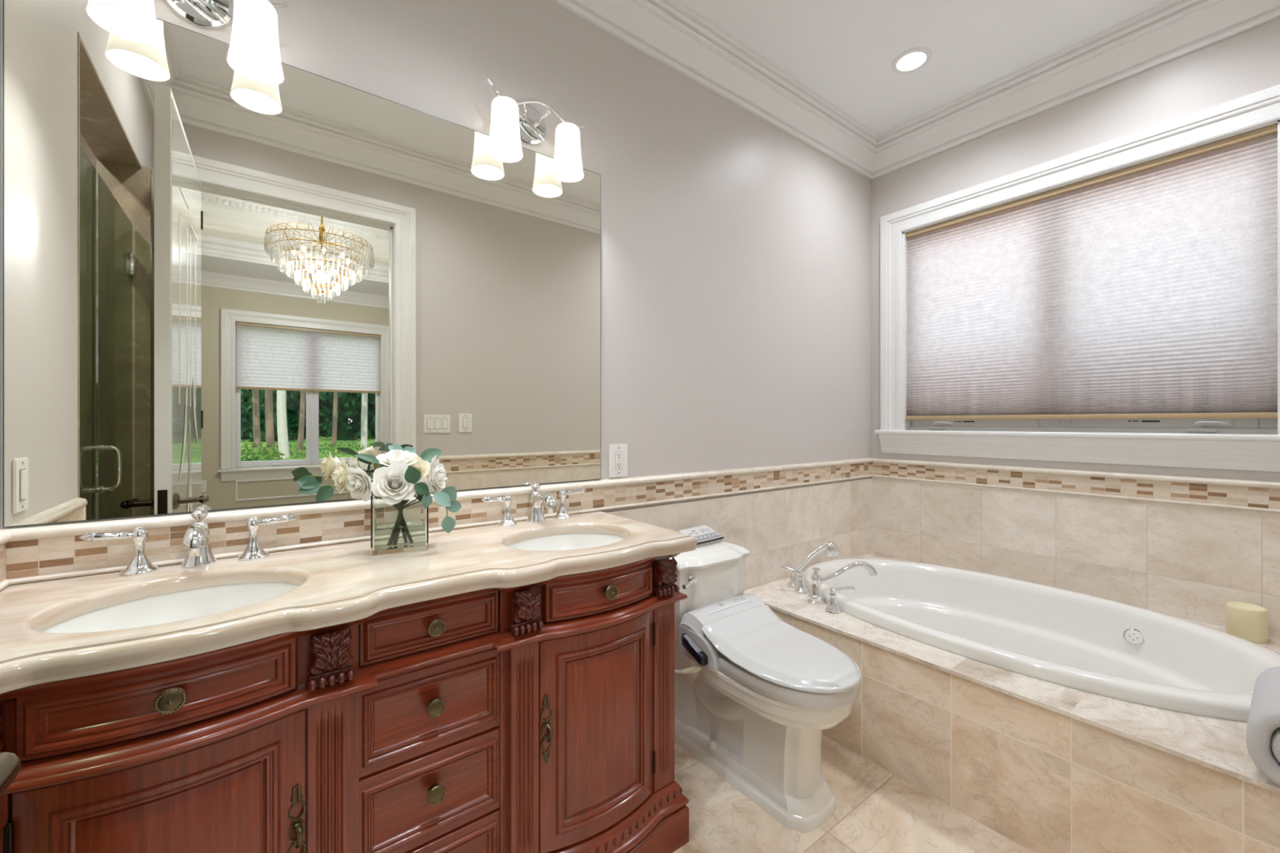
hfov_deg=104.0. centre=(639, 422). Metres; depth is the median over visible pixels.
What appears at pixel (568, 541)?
sink basin
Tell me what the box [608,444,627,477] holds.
wall outlet
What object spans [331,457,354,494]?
rose
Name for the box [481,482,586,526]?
sink faucet
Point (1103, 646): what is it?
bathtub
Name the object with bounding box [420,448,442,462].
leaf sprig
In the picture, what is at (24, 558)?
trim
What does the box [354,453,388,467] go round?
leaf sprig
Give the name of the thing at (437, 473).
rose
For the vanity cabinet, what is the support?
on the floor
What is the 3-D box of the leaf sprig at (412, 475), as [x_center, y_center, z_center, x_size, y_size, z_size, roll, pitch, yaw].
[-0.579,0.167,1.276,0.056,0.119,0.091,0,0,-37]
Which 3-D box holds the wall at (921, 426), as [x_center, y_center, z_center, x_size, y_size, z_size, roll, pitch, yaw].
[2.502,0.600,2.512,0.180,2.060,8.000,0,0,-37]
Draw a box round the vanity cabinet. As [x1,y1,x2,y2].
[0,553,688,852]
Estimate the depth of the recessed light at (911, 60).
2.30 m
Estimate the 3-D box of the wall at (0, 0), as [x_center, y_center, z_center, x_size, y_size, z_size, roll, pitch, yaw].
[-0.821,-0.220,0.271,0.135,2.900,1.760,0,0,-37]
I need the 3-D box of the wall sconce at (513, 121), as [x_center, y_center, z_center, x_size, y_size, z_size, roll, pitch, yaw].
[-0.343,-0.963,1.646,0.349,0.237,0.137,0,0,-37]
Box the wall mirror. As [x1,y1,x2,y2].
[2,0,600,527]
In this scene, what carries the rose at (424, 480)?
in the glass vase
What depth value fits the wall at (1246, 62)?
2.26 m
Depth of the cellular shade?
2.21 m
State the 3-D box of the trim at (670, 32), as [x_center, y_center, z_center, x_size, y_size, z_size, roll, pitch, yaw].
[0.587,-1.576,1.331,3.390,0.188,1.760,0,0,-37]
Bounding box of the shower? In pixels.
[786,541,839,588]
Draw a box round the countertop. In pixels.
[0,511,697,694]
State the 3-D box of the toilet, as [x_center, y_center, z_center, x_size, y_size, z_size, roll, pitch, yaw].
[0.385,0.863,1.782,0.380,0.735,0.768,0,0,-37]
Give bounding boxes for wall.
[0,0,0,528]
[0,0,871,528]
[871,16,1279,481]
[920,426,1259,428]
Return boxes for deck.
[743,551,1279,852]
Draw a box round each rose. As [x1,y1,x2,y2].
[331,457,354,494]
[344,466,373,502]
[371,461,417,505]
[376,448,417,466]
[402,456,431,481]
[413,477,432,497]
[428,455,447,493]
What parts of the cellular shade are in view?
head rail, rail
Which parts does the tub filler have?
lever, handle, diverter knob, handle, spout, lever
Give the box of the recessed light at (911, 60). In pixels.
[891,47,932,74]
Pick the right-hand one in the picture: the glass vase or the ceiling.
the ceiling
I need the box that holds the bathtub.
[804,558,1279,721]
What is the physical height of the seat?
0.346 m
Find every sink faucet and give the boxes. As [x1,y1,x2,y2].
[79,508,297,576]
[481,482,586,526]
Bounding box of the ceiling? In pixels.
[679,0,1168,135]
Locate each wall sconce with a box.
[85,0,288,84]
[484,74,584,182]
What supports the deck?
on the floor
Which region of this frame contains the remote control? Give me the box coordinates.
[678,524,724,547]
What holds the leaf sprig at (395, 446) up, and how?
in the glass vase
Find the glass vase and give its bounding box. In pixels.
[370,493,428,555]
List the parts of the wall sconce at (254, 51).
lamp shade, scroll arm, lamp shade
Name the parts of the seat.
control arm, lid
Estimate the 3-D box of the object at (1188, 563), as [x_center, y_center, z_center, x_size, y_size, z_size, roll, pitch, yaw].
[1.936,0.785,2.349,0.010,0.890,1.760,0,0,-37]
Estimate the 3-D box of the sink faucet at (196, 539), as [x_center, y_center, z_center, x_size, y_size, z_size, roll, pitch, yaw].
[-0.996,0.266,1.126,0.377,0.129,0.159,0,0,-37]
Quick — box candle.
[1226,601,1267,643]
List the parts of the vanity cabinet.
drawer, door, knob, moulding, waist moulding, drawer, drawer, drawer, knob, knob, knob, drawer, door, drawer, knob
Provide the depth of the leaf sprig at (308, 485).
1.21 m
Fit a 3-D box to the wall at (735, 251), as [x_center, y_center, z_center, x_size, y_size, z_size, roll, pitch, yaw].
[-0.388,-0.220,1.774,4.715,2.900,0.120,0,0,-37]
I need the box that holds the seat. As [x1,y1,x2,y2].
[674,593,861,710]
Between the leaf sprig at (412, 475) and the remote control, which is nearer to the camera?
the leaf sprig at (412, 475)
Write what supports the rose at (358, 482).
in the glass vase
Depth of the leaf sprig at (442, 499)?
1.29 m
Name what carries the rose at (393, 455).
in the glass vase
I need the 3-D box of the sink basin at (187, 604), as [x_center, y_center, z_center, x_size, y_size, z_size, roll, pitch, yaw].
[-0.875,0.432,0.965,0.430,0.139,0.368,0,0,-37]
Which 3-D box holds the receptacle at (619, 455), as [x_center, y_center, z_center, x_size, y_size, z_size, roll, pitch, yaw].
[-0.080,0.146,1.921,0.033,0.067,0.003,0,0,-37]
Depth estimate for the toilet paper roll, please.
1.08 m
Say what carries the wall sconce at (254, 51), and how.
attached to the wall at (735, 251)
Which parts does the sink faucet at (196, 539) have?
lever, handle, spout, lift knob, handle, lever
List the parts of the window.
crank handle, sash, frame, sash, crank handle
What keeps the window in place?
in the wall at (1246, 62)
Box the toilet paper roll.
[1245,666,1279,786]
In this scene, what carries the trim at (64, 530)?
attached to the wall at (735, 251)
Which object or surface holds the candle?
on the deck
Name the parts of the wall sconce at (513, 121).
lamp shade, scroll arm, lamp shade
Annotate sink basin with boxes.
[42,582,298,633]
[507,533,625,551]
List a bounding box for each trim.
[0,457,1279,591]
[0,462,1279,582]
[551,0,1279,179]
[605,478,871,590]
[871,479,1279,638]
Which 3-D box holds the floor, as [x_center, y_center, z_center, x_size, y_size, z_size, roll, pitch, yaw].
[0.141,1.280,1.071,4.715,0.100,1.880,0,0,-37]
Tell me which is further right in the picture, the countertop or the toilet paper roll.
the toilet paper roll
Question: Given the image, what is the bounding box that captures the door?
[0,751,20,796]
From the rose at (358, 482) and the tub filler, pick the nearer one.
the rose at (358, 482)
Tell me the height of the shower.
0.213 m
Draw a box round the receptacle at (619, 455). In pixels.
[615,451,622,469]
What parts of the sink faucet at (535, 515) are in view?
lever, handle, lift knob, spout, handle, lever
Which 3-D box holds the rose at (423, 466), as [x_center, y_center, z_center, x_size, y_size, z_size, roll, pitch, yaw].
[-0.585,0.201,1.306,0.078,0.227,0.064,0,0,-37]
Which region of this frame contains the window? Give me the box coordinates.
[875,84,1279,471]
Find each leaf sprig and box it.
[296,475,372,502]
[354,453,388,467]
[388,444,416,453]
[404,466,429,494]
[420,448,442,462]
[422,491,450,508]
[431,486,461,533]
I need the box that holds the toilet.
[669,541,853,832]
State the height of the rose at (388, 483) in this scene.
0.218 m
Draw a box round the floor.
[672,735,1032,852]
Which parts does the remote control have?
grey panel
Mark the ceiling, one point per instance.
(844, 51)
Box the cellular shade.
[905,124,1277,420]
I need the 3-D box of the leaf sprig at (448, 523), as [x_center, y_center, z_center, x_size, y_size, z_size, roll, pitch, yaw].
[-0.545,0.229,1.302,0.150,0.121,0.048,0,0,-19]
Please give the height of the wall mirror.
1.141 m
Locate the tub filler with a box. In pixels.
[781,561,877,614]
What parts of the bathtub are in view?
overflow plate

